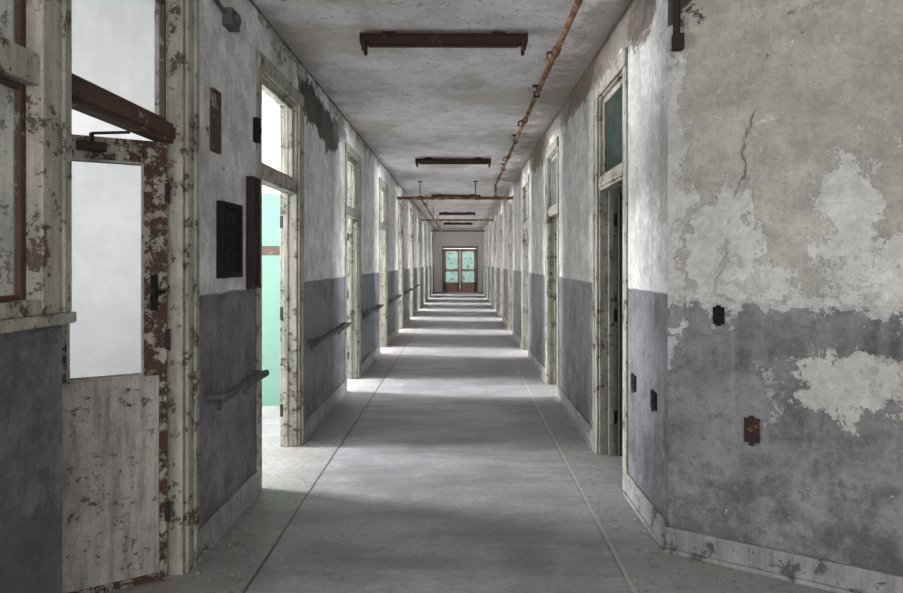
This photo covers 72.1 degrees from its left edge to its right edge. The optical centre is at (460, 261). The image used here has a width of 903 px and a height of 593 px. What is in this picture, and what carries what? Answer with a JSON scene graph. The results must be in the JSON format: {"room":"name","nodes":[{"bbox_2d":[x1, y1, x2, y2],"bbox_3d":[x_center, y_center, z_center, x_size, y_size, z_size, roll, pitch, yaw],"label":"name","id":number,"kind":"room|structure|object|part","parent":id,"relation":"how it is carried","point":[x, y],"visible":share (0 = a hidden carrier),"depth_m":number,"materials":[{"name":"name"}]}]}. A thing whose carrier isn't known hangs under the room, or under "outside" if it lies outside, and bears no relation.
{"room":"abandoned hospital corridor","nodes":[
{"label":"abandoned hospital corridor","id":0,"kind":"room"},
{"bbox_2d":[70,0,153,377],"bbox_3d":[-3.195,-0.080,3.770,3.410,3.200,0.100,0,0,0],"label":"wall partition","id":1,"kind":"structure","parent":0,"point":[113,40],"depth_m":3.72,"materials":[{"name":"white paint"}]},
{"bbox_2d":[0,0,433,592],"bbox_3d":[-1.420,-0.080,13.900,0.140,3.200,34.200,0,0,0],"label":"wall","id":2,"kind":"structure","parent":0,"point":[30,360],"depth_m":3.66,"materials":[{"name":"paint"}]},
{"bbox_2d":[0,0,184,575],"bbox_3d":[-1.399,0.065,1.895,0.189,2.910,2.290,0,0,0],"label":"door frame","id":3,"kind":"structure","parent":2,"relation":"in","point":[44,66],"depth_m":2.01,"materials":[{"name":"beige paint"}]},
{"bbox_3d":[-1.393,-0.580,1.430,0.025,1.400,1.080,0,0,0],"label":"window sash","id":4,"kind":"part","parent":3,"relation":"part of","materials":[{"name":"wood"}]},
{"bbox_2d":[62,131,169,592],"bbox_3d":[-1.617,0.458,2.797,0.565,2.100,0.137,0,0,-30],"label":"door","id":5,"kind":"structure","parent":3,"relation":"attached to","point":[110,427],"depth_m":2.86,"materials":[{"name":"paint"}]},
{"bbox_3d":[-1.608,-0.546,2.794,0.226,0.092,0.069,0,0,-15],"label":"closer arm","id":6,"kind":"part","parent":5,"relation":"part of","materials":[{"name":"brown paint"}]},
{"bbox_2d":[67,157,143,382],"bbox_3d":[-1.628,0.035,2.846,0.305,1.000,0.054,0,0,-30],"label":"bead","id":7,"kind":"object","parent":5,"relation":"attached to","point":[141,164],"visible":0.76,"depth_m":2.90,"materials":[{"name":"paint"}]},
{"bbox_3d":[-1.663,1.002,2.826,0.515,0.935,0.042,0,0,-30],"label":"panel","id":8,"kind":"part","parent":5,"relation":"part of","materials":[{"name":"paint"}]},
{"bbox_3d":[-1.647,0.469,2.834,0.550,2.078,0.043,0,0,-30],"label":"door leaf stiles","id":9,"kind":"part","parent":5,"relation":"part of","materials":[{"name":"white wood"}]},
{"bbox_3d":[-1.420,0.145,2.901,0.064,0.170,0.070,0,0,-30],"label":"handle","id":10,"kind":"part","parent":5,"relation":"part of","materials":[{"name":"black metal"}]},
{"bbox_3d":[-1.398,0.430,2.953,0.024,1.620,0.016,0,0,0],"label":"leaf hinges","id":11,"kind":"part","parent":5,"relation":"part of","materials":[{"name":"brown metal"}]},
{"bbox_2d":[72,0,165,120],"bbox_3d":[-1.440,-0.975,2.555,0.030,0.610,0.910,0,0,0],"label":"transom sash","id":12,"kind":"object","parent":3,"relation":"attached to","point":[162,3],"visible":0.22,"depth_m":2.99,"materials":[{"name":"wood"}]},
{"bbox_2d":[72,76,175,142],"bbox_3d":[-1.425,-0.623,2.555,0.085,0.095,0.910,0,0,0],"label":"bar","id":13,"kind":"object","parent":3,"relation":"attached to","point":[87,99],"depth_m":2.53,"materials":[{"name":"brown wood"}]},
{"bbox_2d":[185,0,198,572],"bbox_3d":[-1.335,0.060,2.618,0.030,2.920,1.035,0,0,0],"label":"door frame","id":14,"kind":"structure","parent":2,"relation":"attached to","point":[191,6],"depth_m":3.06,"materials":[{"name":"beige paint"}]},
{"bbox_2d":[210,87,220,153],"bbox_3d":[-1.338,-0.770,3.390,0.024,0.340,0.120,0,0,0],"label":"sign board","id":15,"kind":"object","parent":2,"relation":"attached to","point":[215,95],"visible":1,"depth_m":3.35,"materials":[{"name":"paint"}]},
{"bbox_2d":[214,0,240,31],"bbox_3d":[-1.310,-1.510,3.399,0.080,0.340,0.441,0,0,0],"label":"junction box","id":16,"kind":"object","parent":2,"relation":"attached to","point":[231,20],"visible":1,"depth_m":3.50,"materials":[{"name":"grey paint"}]},
{"bbox_2d":[216,200,242,277],"bbox_3d":[-1.333,-0.125,3.580,0.035,0.430,0.320,0,0,0],"label":"electrical panel","id":17,"kind":"object","parent":2,"relation":"attached to","point":[229,216],"visible":1,"depth_m":3.55,"materials":[{"name":"black metal"}]},
{"bbox_2d":[206,370,268,409],"bbox_3d":[-1.296,0.761,3.660,0.109,0.128,0.766,0,0,0],"label":"handrail","id":18,"kind":"object","parent":2,"relation":"attached to","point":[258,375],"visible":1,"depth_m":3.48,"materials":[{"name":"grey metal"}]},
{"bbox_2d":[246,176,260,288],"bbox_3d":[-1.325,-0.185,3.960,0.050,0.710,0.140,0,0,0],"label":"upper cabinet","id":19,"kind":"object","parent":2,"relation":"attached to","point":[253,184],"visible":1,"depth_m":3.89,"materials":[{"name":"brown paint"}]},
{"bbox_2d":[253,117,261,142],"bbox_3d":[-1.327,-0.860,4.045,0.045,0.160,0.050,0,0,0],"label":"light","id":20,"kind":"object","parent":2,"relation":"attached to","point":[257,130],"visible":1,"depth_m":4.02,"materials":[{"name":"black metal"}]},
{"bbox_2d":[262,78,292,178],"bbox_3d":[-1.395,-0.975,4.641,0.030,0.610,0.918,0,0,0],"label":"transom sash","id":21,"kind":"object","parent":2,"relation":"attached to","point":[265,85],"visible":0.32,"depth_m":5.04,"materials":[{"name":"white wood"}]},
{"bbox_2d":[256,50,303,489],"bbox_3d":[-1.405,0.060,4.652,0.170,2.920,1.145,0,0,0],"label":"door frame","id":22,"kind":"structure","parent":2,"relation":"attached to","point":[288,202],"depth_m":5.10,"materials":[{"name":"beige paint"}]},
{"bbox_2d":[262,164,297,193],"bbox_3d":[-1.394,-0.615,4.636,0.112,0.110,0.929,0,0,0],"label":"bar","id":23,"kind":"object","parent":22,"relation":"attached to","point":[271,178],"depth_m":4.60,"materials":[{"name":"white wood"}]},
{"bbox_2d":[280,216,282,416],"bbox_3d":[-1.476,0.445,5.093,0.025,1.650,0.015,0,0,0],"label":"hinges","id":24,"kind":"object","parent":2,"relation":"attached to","point":[281,217],"visible":1,"depth_m":5.09,"materials":[{"name":"brown paint"}]},
{"bbox_2d":[199,290,434,561],"bbox_3d":[-1.333,1.445,13.900,0.035,0.150,34.200,0,0,0],"label":"baseboard","id":25,"kind":"structure","parent":2,"relation":"attached to","point":[221,521],"depth_m":3.85,"materials":[{"name":"grey paint"}]},
{"bbox_2d":[307,322,350,350],"bbox_3d":[-1.296,0.741,6.225,0.109,0.128,1.596,0,0,0],"label":"handrail","id":26,"kind":"object","parent":2,"relation":"attached to","point":[344,325],"visible":1,"depth_m":5.85,"materials":[{"name":"grey metal"}]},
{"bbox_2d":[249,0,432,226],"bbox_3d":[-1.345,-1.673,13.900,0.010,0.014,34.200,0,0,0],"label":"trim","id":27,"kind":"structure","parent":2,"relation":"attached to","point":[251,1],"depth_m":5.52,"materials":[{"name":"grey paint"}]},
{"bbox_2d":[347,233,348,359],"bbox_3d":[-1.476,0.445,8.072,0.025,1.650,0.015,0,0,0],"label":"hinges","id":28,"kind":"object","parent":2,"relation":"attached to","point":[347,233],"visible":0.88,"depth_m":8.07,"materials":[{"name":"brown paint"}]},
{"bbox_2d":[347,157,354,208],"bbox_3d":[-1.395,-0.975,7.691,0.030,0.610,0.778,0,0,0],"label":"transom sash","id":29,"kind":"object","parent":2,"relation":"attached to","point":[349,161],"visible":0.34,"depth_m":8.06,"materials":[{"name":"white wood"}]},
{"bbox_3d":[-1.395,-0.975,7.691,0.030,0.610,0.778,0,0,0],"label":"sash","id":30,"kind":"part","parent":29,"relation":"part of","materials":[{"name":"beige paint"}]},
{"bbox_2d":[345,142,360,390],"bbox_3d":[-1.405,0.060,7.702,0.170,2.920,1.005,0,0,0],"label":"door frame","id":31,"kind":"structure","parent":2,"relation":"attached to","point":[352,224],"depth_m":8.08,"materials":[{"name":"beige paint"}]},
{"bbox_2d":[347,206,357,218],"bbox_3d":[-1.394,-0.615,7.685,0.112,0.110,0.789,0,0,0],"label":"bar","id":32,"kind":"object","parent":31,"relation":"attached to","point":[352,213],"depth_m":7.65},
{"bbox_2d":[362,304,383,319],"bbox_3d":[-1.296,0.741,9.225,0.109,0.128,1.596,0,0,0],"label":"handrail","id":33,"kind":"object","parent":2,"relation":"attached to","point":[379,306],"visible":1,"depth_m":8.73,"materials":[{"name":"grey metal"}]},
{"bbox_2d":[380,187,383,223],"bbox_3d":[-1.395,-0.975,10.691,0.030,0.610,0.778,0,0,0],"label":"transom sash","id":34,"kind":"object","parent":2,"relation":"attached to","point":[381,189],"visible":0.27,"depth_m":11.06,"materials":[{"name":"white wood"}]},
{"bbox_3d":[-1.395,-0.975,10.691,0.030,0.610,0.778,0,0,0],"label":"sash","id":35,"kind":"part","parent":34,"relation":"part of","materials":[{"name":"beige paint"}]},
{"bbox_2d":[379,177,387,346],"bbox_3d":[-1.405,0.060,10.703,0.170,2.920,1.005,0,0,0],"label":"door frame","id":36,"kind":"structure","parent":2,"relation":"attached to","point":[382,233],"depth_m":11.08,"materials":[{"name":"beige paint"}]},
{"bbox_2d":[380,222,385,230],"bbox_3d":[-1.394,-0.615,10.685,0.112,0.110,0.789,0,0,0],"label":"bar","id":37,"kind":"object","parent":36,"relation":"attached to","point":[382,226],"depth_m":10.69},
{"bbox_2d":[388,294,401,304],"bbox_3d":[-1.296,0.741,12.225,0.109,0.128,1.596,0,0,0],"label":"handrail","id":38,"kind":"object","parent":2,"relation":"attached to","point":[400,295],"visible":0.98,"depth_m":11.78,"materials":[{"name":"grey metal"}]},
{"bbox_2d":[398,200,403,328],"bbox_3d":[-1.405,0.060,13.752,0.170,2.920,1.005,0,0,0],"label":"door frame","id":39,"kind":"structure","parent":2,"relation":"attached to","point":[401,202],"depth_m":14.13,"materials":[{"name":"beige paint"}]},
{"bbox_2d":[410,209,413,316],"bbox_3d":[-1.405,0.060,16.802,0.170,2.920,1.005,0,0,0],"label":"door frame","id":40,"kind":"structure","parent":2,"relation":"attached to","point":[411,211],"depth_m":17.20,"materials":[{"name":"beige paint"}]},
{"bbox_2d":[418,217,420,308],"bbox_3d":[-1.405,0.060,19.802,0.170,2.920,1.005,0,0,0],"label":"door frame","id":41,"kind":"structure","parent":2,"relation":"attached to","point":[418,221],"depth_m":20.18,"materials":[{"name":"beige paint"}]},
{"bbox_2d":[424,224,425,302],"bbox_3d":[-1.405,0.060,22.852,0.170,2.920,1.005,0,0,0],"label":"door frame","id":42,"kind":"structure","parent":2,"relation":"attached to","point":[424,224],"depth_m":23.23,"materials":[{"name":"beige paint"}]},
{"bbox_2d":[428,228,429,297],"bbox_3d":[-1.405,0.060,25.902,0.170,2.920,1.005,0,0,0],"label":"door frame","id":43,"kind":"structure","parent":2,"relation":"attached to","point":[428,228],"depth_m":26.28,"materials":[{"name":"beige paint"}]},
{"bbox_2d":[432,232,432,293],"bbox_3d":[-1.335,0.060,28.902,0.030,2.920,1.005,0,0,0],"label":"door frame","id":44,"kind":"structure","parent":2,"relation":"attached to","point":[432,232],"depth_m":29.30,"materials":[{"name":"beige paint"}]},
{"bbox_2d":[262,103,279,405],"bbox_3d":[-3.195,-0.080,6.600,3.410,3.200,0.100,0,0,0],"label":"wall partition","id":45,"kind":"structure","parent":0,"point":[270,112],"depth_m":6.55,"materials":[{"name":"green paint"}]},
{"bbox_2d":[262,246,279,253],"bbox_3d":[-3.195,-0.125,6.540,3.410,0.090,0.020,0,0,0],"label":"trim","id":46,"kind":"structure","parent":45,"relation":"attached to","point":[265,249],"depth_m":6.53,"materials":[{"name":"paint"}]},
{"bbox_2d":[252,0,630,227],"bbox_3d":[0.000,-1.740,15.330,10.400,0.120,37.340,0,0,0],"label":"ceiling","id":47,"kind":"structure","parent":0,"point":[406,104],"depth_m":5.62,"materials":[{"name":"paint"}]},
{"bbox_2d":[359,31,527,55],"bbox_3d":[-0.125,-1.607,4.550,1.216,0.145,0.160,0,0,0],"label":"fluorescent light fixture","id":48,"kind":"object","parent":47,"relation":"attached to","point":[386,39],"visible":1,"depth_m":4.50,"materials":[{"name":"metal"}]},
{"bbox_2d":[415,157,490,166],"bbox_3d":[-0.125,-1.607,10.000,1.216,0.145,0.160,0,0,0],"label":"fluorescent light fixture","id":49,"kind":"object","parent":47,"relation":"attached to","point":[428,160],"visible":1,"depth_m":9.94,"materials":[{"name":"metal"}]},
{"bbox_2d":[431,194,480,196],"bbox_3d":[-0.125,-1.607,15.400,1.216,0.145,0.160,0,0,0],"label":"fluorescent light fixture","id":50,"kind":"object","parent":47,"relation":"attached to","point":[438,195],"visible":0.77,"depth_m":15.34,"materials":[{"name":"metal"}]},
{"bbox_2d":[439,212,474,215],"bbox_3d":[-0.125,-1.607,20.800,1.216,0.145,0.160,0,0,0],"label":"fluorescent light fixture","id":51,"kind":"object","parent":47,"relation":"attached to","point":[440,213],"visible":1,"depth_m":20.74,"materials":[{"name":"metal"}]},
{"bbox_2d":[444,222,471,225],"bbox_3d":[-0.125,-1.607,26.200,1.216,0.145,0.160,0,0,0],"label":"fluorescent light fixture","id":52,"kind":"object","parent":47,"relation":"attached to","point":[447,223],"visible":1,"depth_m":26.16,"materials":[{"name":"metal"}]},
{"bbox_2d":[397,0,582,231],"bbox_3d":[-0.130,-1.483,12.766,2.400,0.394,28.531,0,0,0],"label":"pipe","id":53,"kind":"object","parent":47,"relation":"attached to","point":[556,50],"visible":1,"depth_m":8.18,"materials":[{"name":"metal"}]},
{"bbox_2d":[434,228,482,291],"bbox_3d":[-0.130,-0.080,31.070,2.440,3.200,0.140,0,0,0],"label":"wall","id":54,"kind":"structure","parent":0,"point":[441,239],"depth_m":31.00,"materials":[{"name":"white paint"}]},
{"bbox_2d":[444,249,475,291],"bbox_3d":[-0.050,0.425,31.025,1.640,2.170,0.050,0,0,0],"label":"leaves","id":55,"kind":"object","parent":54,"relation":"attached to","point":[459,286],"visible":1,"depth_m":31.00,"materials":[{"name":"red paint"}]},
{"bbox_2d":[442,246,477,291],"bbox_3d":[-0.050,0.365,31.044,1.800,2.310,0.152,0,0,0],"label":"frame","id":56,"kind":"object","parent":54,"relation":"attached to","point":[443,247],"visible":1,"depth_m":30.97,"materials":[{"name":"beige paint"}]},
{"bbox_2d":[444,248,475,281],"bbox_3d":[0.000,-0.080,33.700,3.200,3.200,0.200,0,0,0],"label":"window panes","id":57,"kind":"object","parent":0,"point":[451,256],"depth_m":33.60,"materials":[{"name":"glass"}]},
{"bbox_2d":[106,292,833,592],"bbox_3d":[0.000,1.580,15.330,10.400,0.120,37.340,0,0,0],"label":"floor","id":58,"kind":"structure","parent":0,"point":[510,487],"depth_m":3.92,"materials":[{"name":"concrete"}]},
{"bbox_2d":[186,316,729,592],"bbox_3d":[0.382,1.517,9.592,3.377,0.006,15.987,0,0,0],"label":"debris","id":59,"kind":"object","parent":58,"relation":"on","point":[197,572],"visible":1,"depth_m":4.26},
{"bbox_2d":[483,0,667,525],"bbox_3d":[1.160,-0.080,17.135,0.140,3.200,27.730,0,0,0],"label":"wall","id":60,"kind":"structure","parent":0,"point":[642,28],"depth_m":3.96,"materials":[{"name":"paint"}]},
{"bbox_2d":[484,234,484,294],"bbox_3d":[1.161,0.105,28.575,0.139,2.830,0.770,0,0,0],"label":"door frame","id":61,"kind":"structure","parent":60,"relation":"attached to","point":[484,234],"depth_m":28.93,"materials":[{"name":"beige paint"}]},
{"bbox_2d":[486,227,487,297],"bbox_3d":[1.145,0.060,25.578,0.170,2.920,0.955,0,0,0],"label":"door frame","id":62,"kind":"structure","parent":60,"relation":"attached to","point":[487,227],"depth_m":25.93,"materials":[{"name":"beige paint"}]},
{"bbox_2d":[490,223,491,302],"bbox_3d":[1.075,0.060,22.527,0.030,2.920,0.955,0,0,0],"label":"door frame","id":63,"kind":"structure","parent":60,"relation":"attached to","point":[490,223],"depth_m":22.23,"materials":[{"name":"beige paint"}]},
{"bbox_2d":[494,216,496,309],"bbox_3d":[1.145,0.060,19.477,0.170,2.920,0.955,0,0,0],"label":"door frame","id":64,"kind":"structure","parent":60,"relation":"attached to","point":[495,218],"depth_m":19.83,"materials":[{"name":"beige paint"}]},
{"bbox_2d":[500,208,502,317],"bbox_3d":[1.145,0.060,16.477,0.170,2.920,0.955,0,0,0],"label":"door frame","id":65,"kind":"structure","parent":60,"relation":"attached to","point":[502,213],"depth_m":16.83,"materials":[{"name":"beige paint"}]},
{"bbox_2d":[508,195,512,329],"bbox_3d":[1.145,0.060,13.428,0.170,2.920,0.955,0,0,0],"label":"door frame","id":66,"kind":"structure","parent":60,"relation":"attached to","point":[509,201],"depth_m":13.78,"materials":[{"name":"beige paint"}]},
{"bbox_2d":[522,174,528,349],"bbox_3d":[1.145,0.060,10.377,0.170,2.920,0.955,0,0,0],"label":"door frame","id":67,"kind":"structure","parent":60,"relation":"attached to","point":[526,185],"depth_m":10.73,"materials":[{"name":"beige paint"}]},
{"bbox_2d":[523,221,527,229],"bbox_3d":[1.134,-0.615,10.361,0.112,0.110,0.739,0,0,0],"label":"bar","id":68,"kind":"object","parent":67,"relation":"attached to","point":[525,225],"depth_m":10.36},
{"bbox_2d":[526,186,527,221],"bbox_3d":[1.135,-0.975,10.366,0.030,0.610,0.728,0,0,0],"label":"transom sash","id":69,"kind":"object","parent":60,"relation":"attached to","point":[527,186],"visible":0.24,"depth_m":10.71,"materials":[{"name":"white wood"}]},
{"bbox_3d":[1.135,-0.975,10.366,0.030,0.610,0.728,0,0,0],"label":"sash","id":70,"kind":"part","parent":69,"relation":"part of","materials":[{"name":"beige paint"}]},
{"bbox_2d":[545,136,558,384],"bbox_3d":[1.145,0.060,7.362,0.170,2.920,0.925,0,0,0],"label":"door frame","id":71,"kind":"structure","parent":60,"relation":"attached to","point":[552,220],"depth_m":7.70,"materials":[{"name":"beige paint"}]},
{"bbox_2d":[548,204,556,216],"bbox_3d":[1.134,-0.615,7.346,0.112,0.110,0.709,0,0,0],"label":"bar","id":72,"kind":"object","parent":71,"relation":"attached to","point":[552,211],"depth_m":7.35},
{"bbox_2d":[551,153,556,206],"bbox_3d":[1.135,-0.975,7.351,0.030,0.610,0.698,0,0,0],"label":"transom sash","id":73,"kind":"object","parent":60,"relation":"attached to","point":[554,158],"visible":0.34,"depth_m":7.68,"materials":[{"name":"white wood"}]},
{"bbox_3d":[1.135,-0.975,7.351,0.030,0.610,0.698,0,0,0],"label":"sash","id":74,"kind":"part","parent":73,"relation":"part of","materials":[{"name":"beige paint"}]},
{"bbox_2d":[482,289,666,549],"bbox_3d":[1.073,1.445,17.135,0.035,0.150,27.730,0,0,0],"label":"baseboard","id":75,"kind":"structure","parent":60,"relation":"attached to","point":[646,511],"depth_m":3.98,"materials":[{"name":"grey paint"}]},
{"bbox_2d":[592,48,627,490],"bbox_3d":[1.145,0.060,4.527,0.170,2.920,0.955,0,0,0],"label":"door frame","id":76,"kind":"structure","parent":60,"relation":"attached to","point":[620,64],"depth_m":4.88,"materials":[{"name":"beige paint"}]},
{"bbox_2d":[598,164,621,190],"bbox_3d":[1.134,-0.615,4.510,0.112,0.110,0.739,0,0,0],"label":"bar","id":77,"kind":"object","parent":76,"relation":"attached to","point":[611,180],"depth_m":4.53,"materials":[{"name":"white wood"}]},
{"bbox_2d":[618,193,621,455],"bbox_3d":[1.620,0.485,4.840,0.780,2.050,0.040,0,0,0],"label":"leaf","id":78,"kind":"object","parent":76,"relation":"attached to","point":[619,194],"depth_m":4.82,"materials":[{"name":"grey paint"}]},
{"bbox_2d":[603,79,621,174],"bbox_3d":[1.135,-0.975,4.516,0.030,0.610,0.728,0,0,0],"label":"transom sash","id":79,"kind":"object","parent":60,"relation":"attached to","point":[616,88],"visible":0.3,"depth_m":4.86,"materials":[{"name":"white wood"}]},
{"bbox_3d":[1.135,-0.975,4.516,0.030,0.610,0.728,0,0,0],"label":"sash","id":80,"kind":"part","parent":79,"relation":"part of","materials":[{"name":"beige paint"}]},
{"bbox_2d":[606,86,621,171],"bbox_3d":[1.135,-0.967,4.516,0.004,0.546,0.680,0,0,0],"label":"glass","id":81,"kind":"object","parent":79,"relation":"attached to","point":[613,106],"depth_m":4.58,"materials":[{"name":"glass"}]},
{"bbox_2d":[614,214,616,423],"bbox_3d":[1.216,0.445,4.872,0.025,1.650,0.015,0,0,0],"label":"hinges","id":82,"kind":"object","parent":60,"relation":"attached to","point":[615,215],"visible":1,"depth_m":4.87,"materials":[{"name":"brown paint"}]},
{"bbox_2d":[631,373,635,392],"bbox_3d":[1.081,0.760,3.900,0.018,0.124,0.090,0,0,0],"label":"electrical outlet","id":83,"kind":"object","parent":60,"relation":"attached to","point":[633,377],"visible":1,"depth_m":3.88,"materials":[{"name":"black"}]},
{"bbox_2d":[651,389,656,411],"bbox_3d":[1.081,0.780,3.490,0.018,0.124,0.090,0,0,0],"label":"electrical outlet","id":84,"kind":"object","parent":60,"relation":"attached to","point":[653,394],"visible":1,"depth_m":3.47,"materials":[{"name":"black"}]},
{"bbox_2d":[617,186,621,421],"bbox_3d":[3.065,-0.080,5.950,3.670,3.200,0.100,0,0,0],"label":"wall partition","id":85,"kind":"structure","parent":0,"point":[619,190],"depth_m":5.90,"materials":[{"name":"green paint"}]},
{"bbox_2d":[668,0,902,575],"bbox_3d":[2.240,-0.080,2.660,2.600,3.200,0.140,0,0,31],"label":"wall","id":86,"kind":"structure","parent":0,"point":[785,117],"depth_m":2.98,"materials":[{"name":"paint"}]},
{"bbox_2d":[671,0,684,51],"bbox_3d":[1.130,-1.390,3.215,0.080,0.580,0.050,0,0,0],"label":"stub","id":87,"kind":"object","parent":86,"relation":"attached to","point":[677,39],"visible":1,"depth_m":3.20,"materials":[{"name":"brown paint"}]},
{"bbox_2d":[713,305,724,325],"bbox_3d":[1.301,0.270,3.132,0.055,0.105,0.018,0,0,31],"label":"electrical outlet","id":88,"kind":"object","parent":86,"relation":"attached to","point":[718,311],"visible":1,"depth_m":3.13,"materials":[{"name":"black metal"}]},
{"bbox_2d":[744,415,759,445],"bbox_3d":[1.432,0.830,3.054,0.070,0.149,0.018,0,0,31],"label":"electrical outlet","id":89,"kind":"object","parent":86,"relation":"attached to","point":[751,424],"visible":1,"depth_m":3.05,"materials":[{"name":"brown metal"}]},
{"bbox_2d":[663,526,902,592],"bbox_3d":[2.189,1.455,2.589,2.615,0.130,0.045,0,0,31],"label":"baseboard","id":90,"kind":"structure","parent":86,"relation":"attached to","point":[836,577],"depth_m":2.97,"materials":[{"name":"white paint"}]}
]}

